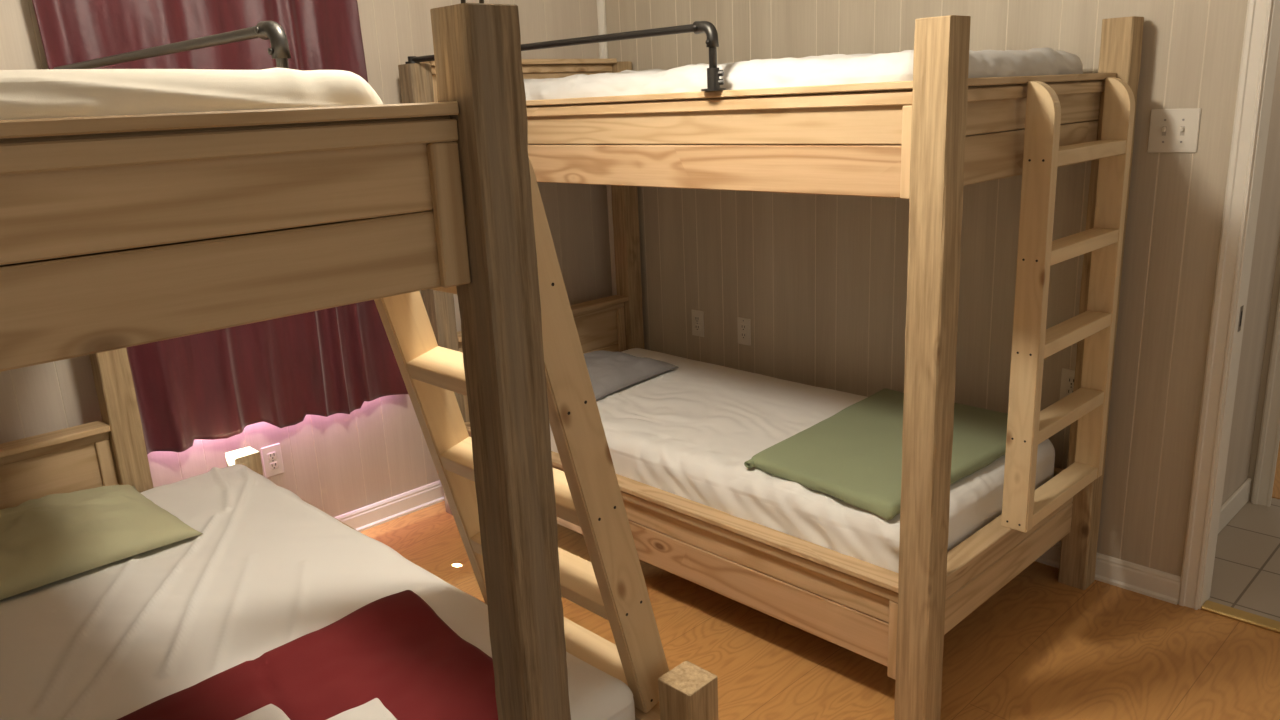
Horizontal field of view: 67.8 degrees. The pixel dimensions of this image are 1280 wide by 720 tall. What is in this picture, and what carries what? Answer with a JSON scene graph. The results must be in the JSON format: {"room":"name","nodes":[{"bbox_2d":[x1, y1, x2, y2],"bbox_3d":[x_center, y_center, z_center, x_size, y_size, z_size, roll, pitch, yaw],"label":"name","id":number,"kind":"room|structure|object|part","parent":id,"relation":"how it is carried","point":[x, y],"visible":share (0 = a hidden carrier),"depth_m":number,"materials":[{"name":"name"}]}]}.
{"room":"dormitory","nodes":[
{"label":"dormitory","id":0,"kind":"room"},
{"bbox_2d":[0,0,611,516],"bbox_3d":[-1.700,-0.351,3.100,4.300,2.440,0.090,-17,21,-42],"label":"wall","id":1,"kind":"structure","parent":0,"point":[338,463],"depth_m":3.69,"materials":[{"name":"beige paint"}]},
{"bbox_2d":[32,0,407,453],"bbox_3d":[-1.371,-0.514,3.265,1.180,1.611,0.090,-17,21,-42],"label":"curtain","id":2,"kind":"object","parent":1,"relation":"hanging from","point":[211,385],"visible":0.33,"depth_m":3.28,"materials":[{"name":"red fabric"}]},
{"bbox_2d":[261,443,283,477],"bbox_3d":[-1.362,0.373,3.535,0.072,0.118,0.008,-17,21,-42],"label":"wall outlet","id":3,"kind":"object","parent":1,"relation":"attached to","point":[271,455],"visible":0.97,"depth_m":3.53,"materials":[{"name":"beige plastic"}]},
{"bbox_2d":[267,451,276,459],"bbox_3d":[-1.361,0.355,3.528,0.033,0.028,0.004,-17,21,-42],"label":"receptacle","id":4,"kind":"object","parent":3,"relation":"attached to","point":[271,455],"depth_m":3.53,"materials":[{"name":"grey plastic"}]},
{"bbox_2d":[269,461,277,469],"bbox_3d":[-1.360,0.392,3.539,0.033,0.028,0.004,-17,21,-42],"label":"receptacle","id":5,"kind":"object","parent":3,"relation":"attached to","point":[273,465],"depth_m":3.54,"materials":[{"name":"grey plastic"}]},
{"bbox_2d":[334,480,444,531],"bbox_3d":[-1.609,0.789,3.372,4.300,0.090,0.020,-17,21,-42],"label":"baseboard","id":6,"kind":"structure","parent":1,"relation":"attached to","point":[372,515],"depth_m":3.93,"materials":[{"name":"white paint"}]},
{"bbox_2d":[597,0,616,295],"bbox_3d":[-0.140,-0.848,4.476,0.039,2.350,0.039,-17,21,-42],"label":"trim","id":7,"kind":"structure","parent":1,"relation":"attached to","point":[601,9],"depth_m":4.47,"materials":[{"name":"white paint"}]},
{"bbox_2d":[361,442,1279,719],"bbox_3d":[0.671,0.952,2.628,6.485,0.044,4.300,-17,21,-42],"label":"floor","id":8,"kind":"structure","parent":0,"point":[1041,647],"depth_m":2.84,"materials":[{"name":"brown wood"}]},
{"bbox_2d":[0,0,717,719],"bbox_3d":[-1.143,0.245,2.029,1.519,1.806,2.178,-17,21,-42],"label":"bunk bed","id":9,"kind":"object","parent":8,"relation":"on","point":[429,195],"visible":0.66,"depth_m":1.25,"materials":[{"name":"brown wood"}]},
{"bbox_3d":[-2.013,0.408,2.712,0.942,0.186,0.020,-17,21,-42],"label":"headboard panel","id":10,"kind":"part","parent":9,"relation":"part of","materials":[{"name":"brown wood"}]},
{"bbox_3d":[-1.648,0.037,2.974,0.089,1.753,0.089,-17,21,-42],"label":"bed post","id":11,"kind":"part","parent":9,"relation":"part of","materials":[{"name":"beige wood"}]},
{"bbox_2d":[0,68,386,265],"bbox_3d":[-1.337,-0.360,1.707,0.905,0.215,2.019,-17,21,-42],"label":"mattress","id":12,"kind":"object","parent":9,"relation":"on","point":[42,93],"visible":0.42,"depth_m":1.10,"materials":[{"name":"beige fabric"}]},
{"bbox_3d":[-0.594,-0.063,1.046,0.942,0.106,0.021,-17,21,-42],"label":"foot rail","id":13,"kind":"part","parent":9,"relation":"part of","materials":[{"name":"brown wood"}]},
{"bbox_3d":[-1.367,0.564,3.370,0.089,0.504,0.089,-17,21,-42],"label":"short post","id":14,"kind":"part","parent":9,"relation":"part of","materials":[{"name":"beige wood"}]},
{"bbox_2d":[0,464,634,719],"bbox_3d":[-1.145,0.728,2.171,1.338,0.232,1.959,-17,21,-42],"label":"mattress","id":15,"kind":"object","parent":9,"relation":"on","point":[268,569],"visible":0.63,"depth_m":2.28,"materials":[{"name":"white fabric"}]},
{"bbox_2d":[0,484,202,599],"bbox_3d":[-1.681,0.472,2.559,0.781,0.117,0.565,-17,21,-42],"label":"pillow","id":16,"kind":"object","parent":15,"relation":"on","point":[50,538],"visible":1,"depth_m":2.54,"materials":[{"name":"green fabric"}]},
{"bbox_2d":[117,590,497,719],"bbox_3d":[-0.680,0.701,1.726,0.983,0.058,0.594,-17,21,-42],"label":"blanket","id":17,"kind":"object","parent":15,"relation":"on","point":[394,649],"visible":0.84,"depth_m":1.90,"materials":[{"name":"red fabric"}]},
{"bbox_2d":[236,704,289,719],"bbox_3d":[-0.738,0.692,1.589,0.164,0.039,0.343,11,21,41],"label":"towel","id":18,"kind":"object","parent":17,"relation":"on","point":[268,712],"visible":1,"depth_m":1.71,"materials":[{"name":"white fabric"}]},
{"bbox_2d":[327,698,396,719],"bbox_3d":[-0.472,0.661,1.659,0.131,0.037,0.187,-14,19,-37],"label":"towel","id":19,"kind":"object","parent":17,"relation":"on","point":[374,709],"visible":1,"depth_m":1.71,"materials":[{"name":"white fabric"}]},
{"bbox_3d":[-0.186,0.367,1.521,0.089,1.753,0.092,-17,21,-42],"label":"bed post","id":20,"kind":"part","parent":9,"relation":"part of","materials":[{"name":"beige wood"}]},
{"bbox_2d":[374,157,668,712],"bbox_3d":[-0.279,0.135,1.930,0.384,1.200,0.541,-17,21,-42],"label":"ladder","id":21,"kind":"object","parent":9,"relation":"attached to","point":[612,586],"visible":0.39,"depth_m":1.90,"materials":[{"name":"brown wood"}]},
{"bbox_3d":[0.107,0.877,1.972,0.089,0.504,0.089,-17,21,-42],"label":"short post","id":22,"kind":"part","parent":9,"relation":"part of","materials":[{"name":"beige wood"}]},
{"bbox_2d":[398,15,1143,719],"bbox_3d":[0.314,-0.187,3.345,1.123,1.813,2.199,-17,21,-42],"label":"bunk bed","id":23,"kind":"object","parent":8,"relation":"on","point":[913,143],"visible":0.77,"depth_m":2.56,"materials":[{"name":"brown wood"}]},
{"bbox_3d":[-0.790,-0.229,3.740,0.089,1.784,0.089,-17,21,-42],"label":"bed post","id":24,"kind":"part","parent":23,"relation":"part of","materials":[{"name":"beige wood"}]},
{"bbox_3d":[-0.470,-1.132,3.878,0.940,0.123,0.020,-17,21,-42],"label":"headboard panel","id":25,"kind":"part","parent":23,"relation":"part of","materials":[{"name":"brown wood"}]},
{"bbox_3d":[-0.421,-0.083,4.165,0.940,0.197,0.020,-17,21,-42],"label":"headboard panel","id":26,"kind":"part","parent":23,"relation":"part of","materials":[{"name":"brown wood"}]},
{"bbox_3d":[-0.412,0.121,4.221,0.940,0.222,0.020,-17,21,-42],"label":"headboard","id":27,"kind":"part","parent":23,"relation":"part of","materials":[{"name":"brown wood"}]},
{"bbox_3d":[-0.056,-0.451,4.428,0.089,1.784,0.089,-17,21,-42],"label":"bed post","id":28,"kind":"part","parent":23,"relation":"part of","materials":[{"name":"beige wood"}]},
{"bbox_3d":[-0.062,-0.587,2.876,0.021,0.120,2.021,-17,21,-42],"label":"rail","id":29,"kind":"part","parent":23,"relation":"part of","materials":[{"name":"brown wood"}]},
{"bbox_3d":[-0.006,0.605,3.202,0.021,0.130,2.021,-17,21,-42],"label":"rail","id":30,"kind":"part","parent":23,"relation":"part of","materials":[{"name":"brown wood"}]},
{"bbox_2d":[550,348,1054,572],"bbox_3d":[0.341,0.292,3.487,0.966,0.256,1.994,-17,21,-42],"label":"mattress","id":31,"kind":"object","parent":23,"relation":"on","point":[689,431],"visible":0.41,"depth_m":3.12,"materials":[{"name":"white fabric"}]},
{"bbox_2d":[584,350,677,399],"bbox_3d":[-0.185,0.032,3.929,0.460,0.072,0.540,10,19,38],"label":"pillow","id":32,"kind":"object","parent":31,"relation":"on","point":[609,372],"visible":0.49,"depth_m":3.86,"materials":[{"name":"grey fabric"}]},
{"bbox_2d":[744,388,1007,519],"bbox_3d":[0.790,0.264,2.990,0.906,0.049,0.626,-17,21,-42],"label":"blanket","id":33,"kind":"object","parent":31,"relation":"on","point":[853,456],"visible":0.73,"depth_m":2.88,"materials":[{"name":"green fabric"}]},
{"bbox_2d":[524,47,1083,144],"bbox_3d":[0.281,-0.845,3.182,0.985,0.263,2.015,-17,21,-42],"label":"mattress","id":34,"kind":"object","parent":23,"relation":"on","point":[834,69],"visible":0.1,"depth_m":2.51,"materials":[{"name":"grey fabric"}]},
{"bbox_3d":[0.689,0.115,2.275,0.089,1.762,0.089,-17,21,-42],"label":"bed post","id":35,"kind":"part","parent":23,"relation":"part of","materials":[{"name":"beige wood"}]},
{"bbox_3d":[1.067,0.614,2.803,0.940,0.105,0.021,-17,21,-42],"label":"foot rail","id":36,"kind":"part","parent":23,"relation":"part of","materials":[{"name":"brown wood"}]},
{"bbox_3d":[1.013,-0.546,2.486,0.940,0.113,0.021,-17,21,-42],"label":"foot rail","id":37,"kind":"part","parent":23,"relation":"part of","materials":[{"name":"brown wood"}]},
{"bbox_3d":[0.711,0.320,3.859,0.030,0.230,2.021,-17,21,-42],"label":"rail","id":38,"kind":"part","parent":23,"relation":"part of","materials":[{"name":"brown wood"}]},
{"bbox_2d":[1001,77,1134,532],"bbox_3d":[1.193,-0.163,2.650,0.535,1.190,0.073,-17,21,-42],"label":"ladder","id":39,"kind":"object","parent":23,"relation":"attached to","point":[1024,507],"visible":1,"depth_m":2.60,"materials":[{"name":"brown wood"}]},
{"bbox_3d":[1.422,-0.118,2.960,0.089,1.784,0.089,-17,21,-42],"label":"bed post","id":40,"kind":"part","parent":23,"relation":"part of","materials":[{"name":"beige wood"}]},
{"bbox_2d":[1201,600,1279,632],"bbox_3d":[2.055,0.834,2.736,0.059,0.011,0.788,-17,21,-42],"label":"trim","id":41,"kind":"structure","parent":8,"relation":"on","point":[1233,613],"depth_m":2.93,"materials":[{"name":"beige wood"}]},
{"bbox_2d":[605,0,1247,576],"bbox_3d":[0.812,-0.612,3.623,0.090,2.440,2.620,-17,21,-42],"label":"wall","id":42,"kind":"structure","parent":0,"point":[820,281],"depth_m":3.26,"materials":[{"name":"beige paint"}]},
{"bbox_2d":[691,310,703,336],"bbox_3d":[0.259,-0.165,4.284,0.008,0.118,0.072,-17,21,-42],"label":"wall outlet","id":43,"kind":"object","parent":42,"relation":"attached to","point":[697,316],"visible":1,"depth_m":4.28,"materials":[{"name":"beige plastic"}]},
{"bbox_2d":[694,316,699,322],"bbox_3d":[0.257,-0.183,4.278,0.004,0.028,0.033,-17,21,-42],"label":"receptacle","id":44,"kind":"object","parent":43,"relation":"attached to","point":[696,318],"depth_m":4.28,"materials":[{"name":"grey plastic"}]},
{"bbox_2d":[695,324,699,330],"bbox_3d":[0.259,-0.146,4.288,0.004,0.028,0.033,-17,21,-42],"label":"receptacle","id":45,"kind":"object","parent":43,"relation":"attached to","point":[697,326],"depth_m":4.29,"materials":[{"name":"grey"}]},
{"bbox_2d":[737,317,750,345],"bbox_3d":[0.447,-0.122,4.097,0.008,0.118,0.072,-17,21,-42],"label":"wall outlet","id":46,"kind":"object","parent":42,"relation":"attached to","point":[744,324],"visible":1,"depth_m":4.09,"materials":[{"name":"beige plastic"}]},
{"bbox_2d":[740,323,746,339],"bbox_3d":[0.446,-0.122,4.096,0.004,0.068,0.034,-17,21,-42],"label":"receptacle","id":47,"kind":"object","parent":46,"relation":"attached to","point":[743,326],"depth_m":4.09,"materials":[{"name":"grey plastic"}]},
{"bbox_2d":[1059,368,1074,399],"bbox_3d":[1.417,0.089,3.131,0.008,0.118,0.072,-17,21,-42],"label":"wall outlet","id":48,"kind":"object","parent":42,"relation":"attached to","point":[1067,375],"visible":0.56,"depth_m":3.14,"materials":[{"name":"beige plastic"}]},
{"bbox_2d":[1065,388,1072,395],"bbox_3d":[1.417,0.108,3.135,0.004,0.028,0.033,-17,21,-42],"label":"receptacle","id":49,"kind":"object","parent":48,"relation":"attached to","point":[1068,391],"depth_m":3.14,"materials":[{"name":"grey plastic"}]},
{"bbox_2d":[1066,377,1073,385],"bbox_3d":[1.415,0.070,3.124,0.004,0.028,0.033,-17,21,-42],"label":"receptacle","id":50,"kind":"object","parent":48,"relation":"attached to","point":[1069,380],"depth_m":3.13,"materials":[{"name":"grey plastic"}]},
{"bbox_2d":[1035,541,1180,604],"bbox_3d":[0.816,0.530,3.906,0.020,0.090,2.548,-17,21,-42],"label":"baseboard","id":51,"kind":"structure","parent":42,"relation":"attached to","point":[1144,580],"depth_m":3.12,"materials":[{"name":"white paint"}]},
{"bbox_2d":[1147,108,1200,152],"bbox_3d":[1.539,-0.661,2.753,0.015,0.124,0.132,-17,21,-42],"label":"light switch","id":52,"kind":"object","parent":42,"relation":"attached to","point":[1170,130],"visible":1,"depth_m":2.75,"materials":[{"name":"beige plastic"}]},
{"bbox_2d":[1178,0,1271,609],"bbox_3d":[1.684,-0.223,2.738,0.017,2.080,0.056,-17,21,-42],"label":"trim","id":53,"kind":"structure","parent":42,"relation":"attached to","point":[1258,14],"depth_m":2.74,"materials":[{"name":"white paint"}]},
{"bbox_2d":[1198,0,1279,608],"bbox_3d":[2.023,-0.158,2.479,0.098,2.060,0.812,-17,21,-42],"label":"door frame","id":54,"kind":"structure","parent":42,"relation":"in","point":[1273,41],"depth_m":2.75,"materials":[{"name":"white paint"}]},
{"bbox_3d":[1.750,-0.120,2.778,0.026,0.075,0.002,-17,21,-42],"label":"strike plate","id":55,"kind":"part","parent":54,"relation":"part of","materials":[{"name":"silver metal"}]},
{"bbox_2d":[1221,43,1279,505],"bbox_3d":[1.979,-0.534,3.141,0.895,2.440,0.060,-17,21,-42],"label":"wall","id":56,"kind":"structure","parent":0,"point":[1267,235],"depth_m":3.41,"materials":[{"name":"beige paint"}]},
{"bbox_2d":[1218,478,1250,533],"bbox_3d":[2.059,0.601,3.426,0.891,0.095,0.014,-17,21,-42],"label":"baseboard","id":57,"kind":"structure","parent":56,"relation":"attached to","point":[1239,498],"depth_m":3.58,"materials":[{"name":"white paint"}]},
{"bbox_2d":[1248,238,1279,500],"bbox_3d":[2.958,-0.499,2.845,0.090,2.440,1.855,-17,21,-42],"label":"wall","id":58,"kind":"structure","parent":0,"point":[1276,285],"depth_m":3.59,"materials":[{"name":"beige paint"}]},
{"bbox_2d":[1251,289,1279,506],"bbox_3d":[2.359,-0.442,3.422,0.017,2.080,0.064,-17,21,-42],"label":"trim","id":59,"kind":"structure","parent":58,"relation":"attached to","point":[1269,439],"depth_m":3.62,"materials":[{"name":"white paint"}]}
]}

